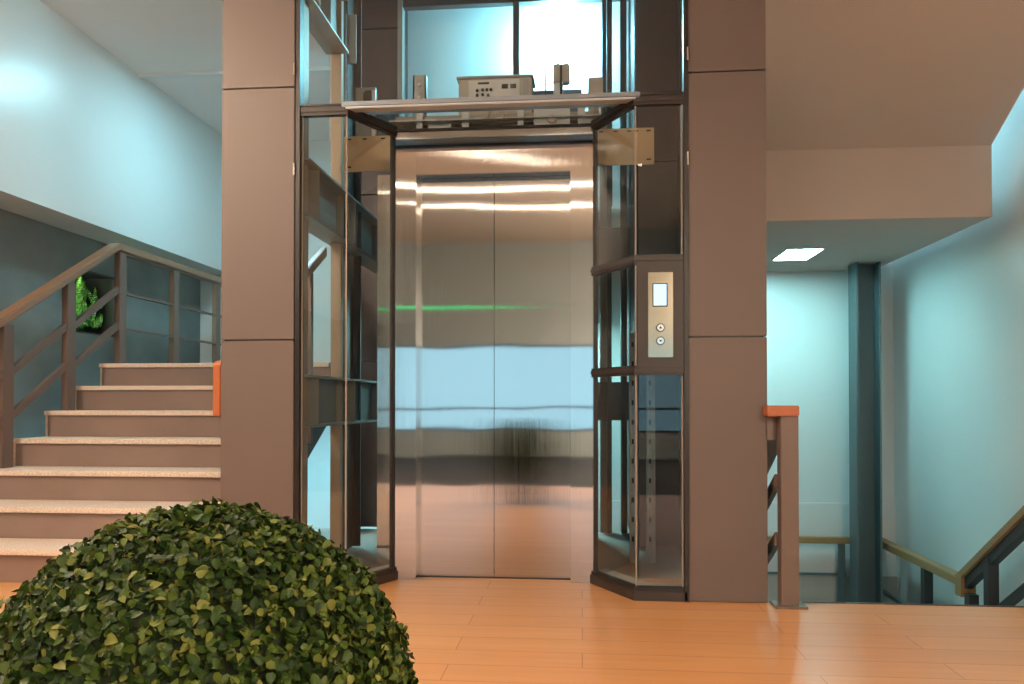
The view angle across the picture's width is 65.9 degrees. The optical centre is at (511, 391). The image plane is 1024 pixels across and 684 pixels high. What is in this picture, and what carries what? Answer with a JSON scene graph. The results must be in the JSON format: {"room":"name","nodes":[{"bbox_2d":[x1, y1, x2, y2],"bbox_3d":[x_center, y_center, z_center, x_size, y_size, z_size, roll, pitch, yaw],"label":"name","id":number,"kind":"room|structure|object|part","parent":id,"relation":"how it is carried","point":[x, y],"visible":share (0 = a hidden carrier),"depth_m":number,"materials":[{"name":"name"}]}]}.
{"room":"elevator lobby","nodes":[
{"label":"elevator lobby","id":0,"kind":"room"},
{"bbox_2d":[0,209,199,438],"bbox_3d":[-3.977,1.065,1.670,0.300,4.730,13.150,0,-1,5],"label":"wall","id":1,"kind":"structure","parent":0,"point":[33,253],"depth_m":5.99,"materials":[{"name":"paint"}]},
{"bbox_2d":[75,271,114,336],"bbox_3d":[-3.538,-0.721,6.467,0.272,0.510,0.520,0,-1,5],"label":"box","id":2,"kind":"object","parent":1,"relation":"attached to","point":[103,284],"visible":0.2,"depth_m":6.71,"materials":[{"name":"black plastic"}]},
{"bbox_2d":[76,294,83,314],"bbox_3d":[-3.546,-0.732,6.361,0.167,0.241,0.278,0,-1,5],"label":"fern","id":3,"kind":"object","parent":2,"relation":"in","point":[77,298],"visible":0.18,"depth_m":6.38,"materials":[{"name":"green plant"}]},
{"bbox_2d":[76,276,84,300],"bbox_3d":[-3.549,-0.840,6.405,0.145,0.207,0.364,0,-1,5],"label":"fern","id":4,"kind":"object","parent":2,"relation":"in","point":[80,284],"visible":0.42,"depth_m":6.39,"materials":[{"name":"green plant"}]},
{"bbox_2d":[76,302,88,327],"bbox_3d":[-3.543,-0.630,6.422,0.156,0.232,0.403,0,-1,5],"label":"fern","id":5,"kind":"object","parent":2,"relation":"in","point":[82,325],"visible":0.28,"depth_m":6.45,"materials":[{"name":"green plant"}]},
{"bbox_2d":[76,278,88,331],"bbox_3d":[-3.626,-0.716,6.466,0.074,0.489,0.494,0,-1,5],"label":"moss","id":6,"kind":"object","parent":2,"relation":"in","point":[78,329],"visible":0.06,"depth_m":6.65,"materials":[{"name":"green plant"}]},
{"bbox_2d":[76,281,91,304],"bbox_3d":[-3.556,-0.781,6.456,0.131,0.249,0.427,0,-1,5],"label":"fern","id":7,"kind":"object","parent":2,"relation":"in","point":[86,289],"visible":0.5,"depth_m":6.48,"materials":[{"name":"green plant"}]},
{"bbox_2d":[77,286,100,312],"bbox_3d":[-3.540,-0.762,6.505,0.166,0.230,0.345,0,-1,5],"label":"fern","id":8,"kind":"object","parent":2,"relation":"in","point":[95,294],"visible":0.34,"depth_m":6.54,"materials":[{"name":"green plant"}]},
{"bbox_2d":[80,303,102,327],"bbox_3d":[-3.525,-0.653,6.546,0.121,0.240,0.258,0,-1,5],"label":"fern","id":9,"kind":"object","parent":2,"relation":"in","point":[92,323],"visible":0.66,"depth_m":6.61,"materials":[{"name":"green plant"}]},
{"bbox_2d":[0,0,221,274],"bbox_3d":[-3.808,-2.034,1.693,0.640,1.470,13.150,0,-1,5],"label":"wall","id":10,"kind":"structure","parent":0,"point":[91,148],"depth_m":5.96,"materials":[{"name":"white paint"}]},
{"bbox_2d":[138,66,328,79],"bbox_3d":[-2.130,-2.597,6.420,1.870,0.030,0.050,0,-1,5],"label":"trim","id":11,"kind":"structure","parent":10,"relation":"attached to","point":[325,69],"depth_m":6.45,"materials":[{"name":"white paint"}]},
{"bbox_2d":[40,0,330,140],"bbox_3d":[0.002,-2.679,5.836,6.220,0.120,4.240,0,-1,5],"label":"ceiling","id":12,"kind":"structure","parent":0,"point":[148,36],"depth_m":5.92,"materials":[{"name":"white paint"}]},
{"bbox_2d":[200,140,376,528],"bbox_3d":[-2.284,0.410,8.204,2.600,6.200,0.150,0,-1,5],"label":"wall","id":13,"kind":"structure","parent":0,"point":[318,516],"depth_m":8.11,"materials":[{"name":"white paint"}]},
{"bbox_2d":[329,2,619,161],"bbox_3d":[-0.074,-2.921,4.861,2.900,2.220,2.600,0,-1,5],"label":"wall","id":14,"kind":"structure","parent":0,"point":[444,45],"depth_m":6.02,"materials":[{"name":"white paint"}]},
{"bbox_2d":[0,528,1023,683],"bbox_3d":[-0.494,1.022,2.627,6.950,0.160,6.070,0,-1,5],"label":"floor","id":15,"kind":"structure","parent":0,"point":[460,630],"depth_m":3.07,"materials":[{"name":"orange wood"}]},
{"bbox_2d":[0,362,329,582],"bbox_3d":[-2.142,0.389,6.018,1.730,1.190,4.160,0,-1,5],"label":"staircase","id":16,"kind":"structure","parent":15,"relation":"on","point":[147,437],"depth_m":4.82,"materials":[{"name":"stone"}]},
{"bbox_2d":[0,243,221,467],"bbox_3d":[-2.965,-0.151,6.027,0.085,1.930,4.240,0,-1,5],"label":"stair railing","id":17,"kind":"object","parent":16,"relation":"on","point":[70,322],"visible":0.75,"depth_m":5.40,"materials":[{"name":"brown wood"}]},
{"bbox_3d":[-3.065,0.024,4.779,0.044,0.869,0.090,0,-1,5],"label":"post","id":18,"kind":"part","parent":17,"relation":"part of","materials":[{"name":"brown paint"}]},
{"bbox_3d":[-3.013,-0.309,5.371,0.044,0.869,0.090,0,-1,5],"label":"post","id":19,"kind":"part","parent":17,"relation":"part of","materials":[{"name":"brown paint"}]},
{"bbox_3d":[-2.965,-0.476,6.032,0.030,1.170,4.240,0,-1,5],"label":"rail plate","id":20,"kind":"part","parent":17,"relation":"part of","materials":[{"name":"brown paint"}]},
{"bbox_3d":[-2.965,-0.514,6.032,0.085,1.205,4.240,0,-1,5],"label":"handrail","id":21,"kind":"part","parent":17,"relation":"part of","materials":[{"name":"brown wood"}]},
{"bbox_3d":[-2.960,-0.627,5.973,0.044,0.840,0.090,0,-1,5],"label":"post","id":22,"kind":"part","parent":17,"relation":"part of","materials":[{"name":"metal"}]},
{"bbox_3d":[-2.890,-0.618,6.760,0.044,0.840,0.090,0,-1,5],"label":"post","id":23,"kind":"part","parent":17,"relation":"part of","materials":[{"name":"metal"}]},
{"bbox_3d":[-2.821,-0.608,7.536,0.044,0.840,0.090,0,-1,5],"label":"post","id":24,"kind":"part","parent":17,"relation":"part of","materials":[{"name":"brown paint"}]},
{"bbox_2d":[213,247,326,443],"bbox_3d":[-1.366,-0.165,4.641,0.040,1.693,1.600,0,-1,5],"label":"wall handrail","id":25,"kind":"object","parent":16,"relation":"on","point":[316,260],"visible":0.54,"depth_m":5.14,"materials":[{"name":"orange wood"}]},
{"bbox_3d":[-1.320,-0.220,5.160,0.030,1.115,0.040,0,-1,5],"label":"post","id":26,"kind":"part","parent":25,"relation":"part of","materials":[{"name":"brown paint"}]},
{"bbox_3d":[-1.361,-0.547,4.696,0.040,0.928,1.499,0,-1,5],"label":"rail","id":27,"kind":"part","parent":25,"relation":"part of","materials":[{"name":"brown wood"}]},
{"bbox_2d":[220,0,295,523],"bbox_3d":[-1.215,-1.443,3.865,0.360,4.800,0.130,0,-1,5],"label":"pillar","id":28,"kind":"structure","parent":15,"relation":"on","point":[259,81],"depth_m":3.79,"materials":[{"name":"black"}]},
{"bbox_3d":[-1.215,0.354,3.843,0.360,1.199,0.130,0,-1,5],"label":"panel","id":29,"kind":"part","parent":28,"relation":"part of","materials":[{"name":"brown metal"}]},
{"bbox_3d":[-1.215,-0.854,3.858,0.360,1.207,0.130,0,-1,5],"label":"panel","id":30,"kind":"part","parent":28,"relation":"part of","materials":[{"name":"brown metal"}]},
{"bbox_3d":[-1.215,-2.067,3.873,0.360,1.206,0.130,0,-1,5],"label":"panel","id":31,"kind":"part","parent":28,"relation":"part of","materials":[{"name":"brown metal"}]},
{"bbox_2d":[361,0,407,526],"bbox_3d":[-1.009,-1.418,5.910,0.390,4.794,0.320,0,-1,5],"label":"pillar","id":32,"kind":"structure","parent":15,"relation":"on","point":[379,17],"depth_m":5.75,"materials":[{"name":"grey"}]},
{"bbox_3d":[-1.009,0.380,5.888,0.390,1.199,0.320,0,-1,5],"label":"panel","id":33,"kind":"part","parent":32,"relation":"part of","materials":[{"name":"grey"}]},
{"bbox_3d":[-1.009,-0.830,5.903,0.390,1.207,0.320,0,-1,5],"label":"panel","id":34,"kind":"part","parent":32,"relation":"part of","materials":[{"name":"grey"}]},
{"bbox_3d":[-1.009,-2.042,5.917,0.390,1.206,0.320,0,-1,5],"label":"panel","id":35,"kind":"part","parent":32,"relation":"part of","materials":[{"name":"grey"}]},
{"bbox_3d":[-1.009,-3.233,5.932,0.390,1.164,0.320,0,-1,5],"label":"panel","id":36,"kind":"part","parent":32,"relation":"part of","materials":[{"name":"grey"}]},
{"bbox_2d":[303,0,628,549],"bbox_3d":[-0.103,-1.432,4.776,1.945,4.800,1.860,0,-1,5],"label":"glass panels","id":37,"kind":"object","parent":15,"relation":"on","point":[336,25],"visible":0.59,"depth_m":4.96,"materials":[{"name":"glass"}]},
{"bbox_2d":[293,0,688,601],"bbox_3d":[-0.099,-1.392,3.913,1.861,4.700,0.457,0,-1,5],"label":"frame","id":38,"kind":"object","parent":15,"relation":"on","point":[632,588],"visible":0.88,"depth_m":3.75,"materials":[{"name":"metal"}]},
{"bbox_3d":[-0.773,-1.347,3.879,0.526,0.022,0.185,0,-1,-34],"label":"frame rail","id":39,"kind":"part","parent":38,"relation":"part of","materials":[{"name":"brown metal"}]},
{"bbox_3d":[-0.785,0.931,3.921,0.505,0.052,0.221,1,-1,-38],"label":"sill","id":40,"kind":"part","parent":38,"relation":"part of","materials":[{"name":"silver metal"}]},
{"bbox_3d":[-0.773,0.935,3.850,0.531,0.045,0.195,0,-1,-34],"label":"rail","id":41,"kind":"part","parent":38,"relation":"part of","materials":[{"name":"brown metal"}]},
{"bbox_2d":[377,126,593,582],"bbox_3d":[-0.149,-0.188,4.099,1.154,2.304,0.155,0,-1,5],"label":"elevator door","id":42,"kind":"structure","parent":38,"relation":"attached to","point":[494,403],"depth_m":4.08,"materials":[{"name":"silver metal"}]},
{"bbox_3d":[-0.654,-0.099,4.213,0.128,2.120,0.015,0,-1,5],"label":"return panel","id":43,"kind":"part","parent":42,"relation":"part of","materials":[{"name":"silver metal"}]},
{"bbox_3d":[-0.289,-0.105,4.123,0.394,2.119,0.030,0,-1,5],"label":"door panel","id":44,"kind":"part","parent":42,"relation":"part of","materials":[{"name":"silver metal"}]},
{"bbox_3d":[0.106,-0.106,4.088,0.394,2.119,0.030,0,-1,5],"label":"door panel","id":45,"kind":"part","parent":42,"relation":"part of","materials":[{"name":"silver metal"}]},
{"bbox_3d":[0.427,-0.100,4.117,0.010,2.120,0.015,0,-1,5],"label":"return panel","id":46,"kind":"part","parent":42,"relation":"part of","materials":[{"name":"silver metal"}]},
{"bbox_2d":[363,104,618,114],"bbox_3d":[-0.103,-1.369,3.793,1.348,0.006,0.085,0,-1,5],"label":"glass panel","id":47,"kind":"object","parent":38,"relation":"on","point":[551,106],"depth_m":3.79,"materials":[{"name":"glass"}]},
{"bbox_3d":[0.559,-1.348,3.763,0.545,0.022,0.177,-1,-1,43],"label":"frame rail","id":48,"kind":"part","parent":38,"relation":"part of","materials":[{"name":"brown metal"}]},
{"bbox_3d":[0.559,-0.099,3.748,0.545,0.018,0.177,-1,-1,43],"label":"frame rail","id":49,"kind":"part","parent":38,"relation":"part of","materials":[{"name":"brown metal"}]},
{"bbox_3d":[0.559,-0.609,3.754,0.545,0.018,0.177,-1,-1,43],"label":"frame rail","id":50,"kind":"part","parent":38,"relation":"part of","materials":[{"name":"brown metal"}]},
{"bbox_3d":[0.559,0.933,3.735,0.550,0.045,0.187,-1,-1,43],"label":"rail","id":51,"kind":"part","parent":38,"relation":"part of","materials":[{"name":"brown metal"}]},
{"bbox_3d":[0.590,0.929,3.799,0.217,0.052,0.521,1,-1,-44],"label":"sill","id":52,"kind":"part","parent":38,"relation":"part of","materials":[{"name":"silver metal"}]},
{"bbox_2d":[648,272,672,356],"bbox_3d":[0.680,-0.354,3.614,0.113,0.390,0.018,0,-1,5],"label":"panel","id":53,"kind":"object","parent":38,"relation":"attached to","point":[660,284],"visible":1,"depth_m":3.61,"materials":[{"name":"beige"}]},
{"bbox_3d":[0.687,-0.357,3.638,0.219,0.490,0.031,0,-1,5],"label":"solid panel","id":54,"kind":"part","parent":38,"relation":"part of","materials":[{"name":"brown metal"}]},
{"bbox_2d":[395,111,598,284],"bbox_3d":[-0.029,-0.248,4.830,1.090,2.445,1.290,0,-1,5],"label":"car","id":55,"kind":"object","parent":15,"relation":"on","point":[592,112],"visible":0.08,"depth_m":4.23,"materials":[{"name":"grey metal"}]},
{"bbox_2d":[356,87,401,135],"bbox_3d":[-0.740,-1.522,4.355,0.240,0.310,0.152,0,-1,5],"label":"junction box","id":56,"kind":"object","parent":55,"relation":"attached to","point":[364,93],"visible":0.33,"depth_m":4.35,"materials":[{"name":"metal"}]},
{"bbox_3d":[-0.805,-1.524,4.362,0.110,0.305,0.030,0,-1,5],"label":"mounting plate","id":57,"kind":"part","parent":56,"relation":"part of","materials":[{"name":"paint"}]},
{"bbox_2d":[413,75,426,116],"bbox_3d":[-0.508,-1.609,4.357,0.073,0.265,0.050,0,-1,5],"label":"post","id":58,"kind":"object","parent":55,"relation":"on","point":[419,81],"visible":0.56,"depth_m":4.34,"materials":[{"name":"metal"}]},
{"bbox_2d":[456,74,534,114],"bbox_3d":[-0.086,-1.597,4.361,0.422,0.240,0.177,0,-1,5],"label":"control box","id":59,"kind":"object","parent":55,"relation":"on","point":[517,84],"visible":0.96,"depth_m":4.28,"materials":[{"name":"beige metal"}]},
{"bbox_3d":[-0.098,-1.643,4.284,0.277,0.100,0.005,0,-1,5],"label":"label plate","id":60,"kind":"part","parent":59,"relation":"part of","materials":[{"name":"silver metal"}]},
{"bbox_3d":[-0.086,-1.709,4.366,0.422,0.015,0.170,0,-1,5],"label":"lid","id":61,"kind":"part","parent":59,"relation":"part of","materials":[{"name":"paint"}]},
{"bbox_2d":[344,108,653,172],"bbox_3d":[-0.088,-1.347,4.125,1.650,0.325,0.130,0,-1,5],"label":"operator","id":62,"kind":"object","parent":55,"relation":"attached to","point":[615,146],"visible":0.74,"depth_m":4.12,"materials":[{"name":"gold metal"}]},
{"bbox_3d":[-0.378,-1.387,4.134,0.120,0.025,0.015,0,-1,5],"label":"plate","id":63,"kind":"part","parent":62,"relation":"part of","materials":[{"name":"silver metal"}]},
{"bbox_2d":[389,114,600,128],"bbox_3d":[-0.089,-1.408,4.116,1.100,0.007,0.110,0,-1,5],"label":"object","id":64,"kind":"object","parent":62,"relation":"attached to","point":[501,120],"depth_m":4.10,"materials":[{"name":"metal"}]},
{"bbox_3d":[0.206,-1.428,4.068,0.185,0.105,0.015,0,-1,5],"label":"plate","id":65,"kind":"part","parent":62,"relation":"part of","materials":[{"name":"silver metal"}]},
{"bbox_3d":[0.399,-1.398,4.066,0.080,0.045,0.015,0,-1,5],"label":"plate","id":66,"kind":"part","parent":62,"relation":"part of","materials":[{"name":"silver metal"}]},
{"bbox_2d":[545,58,569,94],"bbox_3d":[0.247,-1.645,4.295,0.137,0.334,0.060,0,-1,5],"label":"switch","id":67,"kind":"object","parent":55,"relation":"on","point":[561,73],"visible":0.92,"depth_m":4.27,"materials":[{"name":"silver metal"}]},
{"bbox_2d":[553,64,559,83],"bbox_3d":[0.244,-1.725,4.296,0.042,0.105,0.050,0,-1,5],"label":"switch","id":68,"kind":"object","parent":67,"relation":"attached to","point":[556,67],"depth_m":4.27,"materials":[{"name":"beige metal"}]},
{"bbox_2d":[562,63,569,85],"bbox_3d":[0.294,-1.725,4.292,0.042,0.105,0.050,0,-1,5],"label":"switch","id":69,"kind":"object","parent":67,"relation":"attached to","point":[566,66],"depth_m":4.27,"materials":[{"name":"beige metal"}]},
{"bbox_2d":[534,89,581,111],"bbox_3d":[0.259,-1.585,4.474,0.270,0.220,0.080,0,-1,5],"label":"cable tray","id":70,"kind":"object","parent":55,"relation":"on","point":[572,91],"visible":0.14,"depth_m":4.43,"materials":[{"name":"blue paint"}]},
{"bbox_2d":[588,77,602,114],"bbox_3d":[0.453,-1.588,4.281,0.080,0.220,0.090,0,-1,5],"label":"junction box","id":71,"kind":"object","parent":55,"relation":"on","point":[595,84],"visible":0.36,"depth_m":4.26,"materials":[{"name":"beige metal"}]},
{"bbox_2d":[629,333,637,562],"bbox_3d":[0.692,0.315,4.495,0.048,1.300,0.056,0,-1,5],"label":"rail","id":72,"kind":"object","parent":15,"relation":"on","point":[631,335],"visible":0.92,"depth_m":4.47,"materials":[{"name":"metal"}]},
{"bbox_2d":[646,375,655,562],"bbox_3d":[0.787,0.315,4.486,0.048,1.300,0.056,0,-1,5],"label":"rail","id":73,"kind":"object","parent":15,"relation":"on","point":[650,379],"visible":0.8,"depth_m":4.46,"materials":[{"name":"metal"}]},
{"bbox_2d":[626,0,678,546],"bbox_3d":[1.006,-1.424,5.420,0.390,4.794,0.940,0,-1,5],"label":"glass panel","id":74,"kind":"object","parent":15,"relation":"on","point":[651,25],"depth_m":4.95,"materials":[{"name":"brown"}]},
{"bbox_3d":[1.006,-3.239,5.442,0.390,1.164,0.940,0,-1,5],"label":"panel","id":75,"kind":"part","parent":74,"relation":"part of","materials":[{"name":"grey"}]},
{"bbox_3d":[1.006,-2.048,5.428,0.390,1.206,0.940,0,-1,5],"label":"panel","id":76,"kind":"part","parent":74,"relation":"part of","materials":[{"name":"grey"}]},
{"bbox_3d":[1.006,-0.835,5.413,0.390,1.207,0.940,0,-1,5],"label":"panel","id":77,"kind":"part","parent":74,"relation":"part of","materials":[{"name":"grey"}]},
{"bbox_3d":[1.006,0.373,5.398,0.390,1.199,0.940,0,-1,5],"label":"panel","id":78,"kind":"part","parent":74,"relation":"part of","materials":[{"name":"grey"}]},
{"bbox_2d":[678,0,681,549],"bbox_3d":[0.998,-1.385,4.482,0.030,4.700,0.910,0,-1,5],"label":"panel","id":79,"kind":"object","parent":15,"relation":"on","point":[679,1],"visible":0.1,"depth_m":4.87,"materials":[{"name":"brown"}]},
{"bbox_3d":[1.005,-2.593,4.496,0.015,2.284,0.910,0,-1,5],"label":"panel","id":80,"kind":"part","parent":79,"relation":"part of","materials":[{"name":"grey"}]},
{"bbox_3d":[1.005,-0.843,4.474,0.015,1.204,0.910,0,-1,5],"label":"panel","id":81,"kind":"part","parent":79,"relation":"part of","materials":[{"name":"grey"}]},
{"bbox_3d":[1.005,0.364,4.460,0.015,1.200,0.910,0,-1,5],"label":"panel","id":82,"kind":"part","parent":79,"relation":"part of","materials":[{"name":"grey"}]},
{"bbox_2d":[688,0,767,602],"bbox_3d":[0.986,-1.445,3.670,0.349,4.800,0.130,0,-1,5],"label":"pillar","id":83,"kind":"structure","parent":15,"relation":"on","point":[728,509],"depth_m":3.59,"materials":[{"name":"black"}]},
{"bbox_3d":[0.986,-2.069,3.678,0.349,1.206,0.130,0,-1,5],"label":"panel","id":84,"kind":"part","parent":83,"relation":"part of","materials":[{"name":"brown metal"}]},
{"bbox_3d":[0.986,-0.857,3.663,0.349,1.207,0.130,0,-1,5],"label":"panel","id":85,"kind":"part","parent":83,"relation":"part of","materials":[{"name":"brown metal"}]},
{"bbox_3d":[0.986,0.352,3.648,0.349,1.199,0.130,0,-1,5],"label":"panel","id":86,"kind":"part","parent":83,"relation":"part of","materials":[{"name":"brown metal"}]},
{"bbox_2d":[763,405,807,609],"bbox_3d":[1.293,1.070,4.378,0.170,1.998,1.845,0,-1,5],"label":"railing","id":87,"kind":"object","parent":15,"relation":"on","point":[782,437],"visible":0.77,"depth_m":3.49,"materials":[{"name":"brown paint"}]},
{"bbox_3d":[1.265,0.680,4.433,0.080,1.108,1.750,0,-1,5],"label":"rail plate","id":88,"kind":"part","parent":87,"relation":"part of","materials":[{"name":"brown paint"}]},
{"bbox_3d":[1.229,0.522,3.519,0.077,0.838,0.070,0,-1,5],"label":"newel post","id":89,"kind":"part","parent":87,"relation":"part of","materials":[{"name":"brown paint"}]},
{"bbox_3d":[1.231,0.947,3.514,0.140,0.012,0.110,0,-1,5],"label":"plate","id":90,"kind":"part","parent":87,"relation":"part of","materials":[{"name":"brown paint"}]},
{"bbox_3d":[-0.431,0.838,1.092,0.400,0.170,0.400,0,-1,5],"label":"planter","id":91,"kind":"object","parent":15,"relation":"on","visible":0},
{"bbox_2d":[0,496,418,683],"bbox_3d":[-0.429,0.477,1.097,0.607,0.654,0.605,0,-1,-7],"label":"boxwood ball","id":92,"kind":"object","parent":91,"relation":"on","point":[206,593],"visible":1,"depth_m":0.95,"materials":[{"name":"green plant"}]},
{"bbox_2d":[598,165,893,502],"bbox_3d":[1.203,0.400,7.373,4.495,6.200,1.190,0,-1,5],"label":"wall","id":93,"kind":"structure","parent":0,"point":[807,337],"depth_m":6.66,"materials":[{"name":"white paint"}]},
{"bbox_2d":[598,500,895,576],"bbox_3d":[1.050,2.162,6.750,4.295,2.462,0.035,0,-1,5],"label":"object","id":94,"kind":"structure","parent":93,"relation":"attached to","point":[815,519],"depth_m":6.61,"materials":[{"name":"clear glass"}]},
{"bbox_2d":[765,0,1023,271],"bbox_3d":[2.064,-1.838,4.769,1.594,1.588,3.901,0,-1,5],"label":"ceiling","id":95,"kind":"structure","parent":0,"point":[884,118],"depth_m":4.58,"materials":[{"name":"beige paint"}]},
{"bbox_2d":[771,248,825,260],"bbox_3d":[2.134,-1.027,5.908,0.280,0.006,0.470,0,-1,5],"label":"recessed light","id":96,"kind":"object","parent":95,"relation":"in","point":[790,254],"visible":1,"depth_m":5.89,"materials":[{"name":"white paint"}]},
{"bbox_2d":[893,88,1023,605],"bbox_3d":[2.731,0.317,0.562,0.150,6.200,12.110,0,-1,5],"label":"wall","id":97,"kind":"structure","parent":0,"point":[958,298],"depth_m":5.42,"materials":[{"name":"white paint"}]},
{"bbox_2d":[768,574,897,602],"bbox_3d":[1.047,1.857,6.724,4.295,0.650,0.024,0,-1,5],"label":"baseboard","id":98,"kind":"structure","parent":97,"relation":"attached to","point":[821,588],"depth_m":6.58,"materials":[{"name":"grey paint"}]},
{"bbox_2d":[802,601,1023,606],"bbox_3d":[2.092,1.031,3.513,1.645,0.164,0.012,0,-1,5],"label":"trim","id":99,"kind":"structure","parent":97,"relation":"attached to","point":[802,601],"depth_m":3.54,"materials":[{"name":"brown wood"}]},
{"bbox_3d":[-0.193,2.262,6.320,6.695,0.170,1.110,0,-1,5],"label":"floor","id":100,"kind":"structure","parent":0,"visible":0},
{"bbox_2d":[598,209,619,227],"bbox_3d":[0.080,0.379,6.454,2.620,3.600,0.820,0,-1,5],"label":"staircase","id":101,"kind":"structure","parent":100,"relation":"on","point":[615,213],"depth_m":6.21,"materials":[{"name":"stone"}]},
{"bbox_2d":[768,535,849,601],"bbox_3d":[1.236,1.689,6.627,3.090,0.985,0.070,0,-1,5],"label":"landing railing","id":102,"kind":"object","parent":100,"relation":"on","point":[841,541],"visible":0.25,"depth_m":6.49,"materials":[{"name":"beige wood"}]},
{"bbox_3d":[1.236,1.221,6.632,3.090,0.050,0.070,0,-1,5],"label":"handrail","id":103,"kind":"part","parent":102,"relation":"part of","materials":[{"name":"beige wood"}]},
{"bbox_3d":[2.711,1.712,6.496,0.050,0.935,0.030,0,-1,5],"label":"post","id":104,"kind":"part","parent":102,"relation":"part of","materials":[{"name":"grey metal"}]},
{"bbox_2d":[848,262,882,602],"bbox_3d":[2.818,0.576,6.299,0.260,3.202,0.260,0,-1,5],"label":"steel column","id":105,"kind":"structure","parent":100,"relation":"on","point":[864,280],"depth_m":6.31,"materials":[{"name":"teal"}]},
{"bbox_2d":[882,506,1023,605],"bbox_3d":[2.896,1.119,5.026,0.090,2.084,3.050,0,-1,5],"label":"railing","id":106,"kind":"object","parent":100,"relation":"on","point":[984,565],"visible":0.7,"depth_m":4.83,"materials":[{"name":"beige wood"}]},
{"bbox_3d":[2.965,1.223,5.796,0.085,0.055,1.500,0,-1,5],"label":"handrail","id":107,"kind":"part","parent":106,"relation":"part of","materials":[{"name":"beige wood"}]},
{"bbox_3d":[2.949,1.709,5.611,0.060,0.920,0.060,0,-1,5],"label":"post","id":108,"kind":"part","parent":106,"relation":"part of","materials":[{"name":"grey metal"}]},
{"bbox_3d":[2.891,1.716,4.964,0.060,0.890,0.060,0,-1,5],"label":"post","id":109,"kind":"part","parent":106,"relation":"part of","materials":[{"name":"grey metal"}]},
{"bbox_3d":[2.833,0.717,4.313,0.050,1.181,1.610,0,-1,5],"label":"rail plate","id":110,"kind":"part","parent":106,"relation":"part of","materials":[{"name":"brown wood"}]},
{"bbox_3d":[2.832,0.644,4.304,0.085,1.151,1.590,0,-1,5],"label":"handrail","id":111,"kind":"part","parent":106,"relation":"part of","materials":[{"name":"beige wood"}]},
{"bbox_3d":[2.870,1.573,4.726,0.060,1.170,0.060,0,-1,5],"label":"post","id":112,"kind":"part","parent":106,"relation":"part of","materials":[{"name":"grey metal"}]}
]}

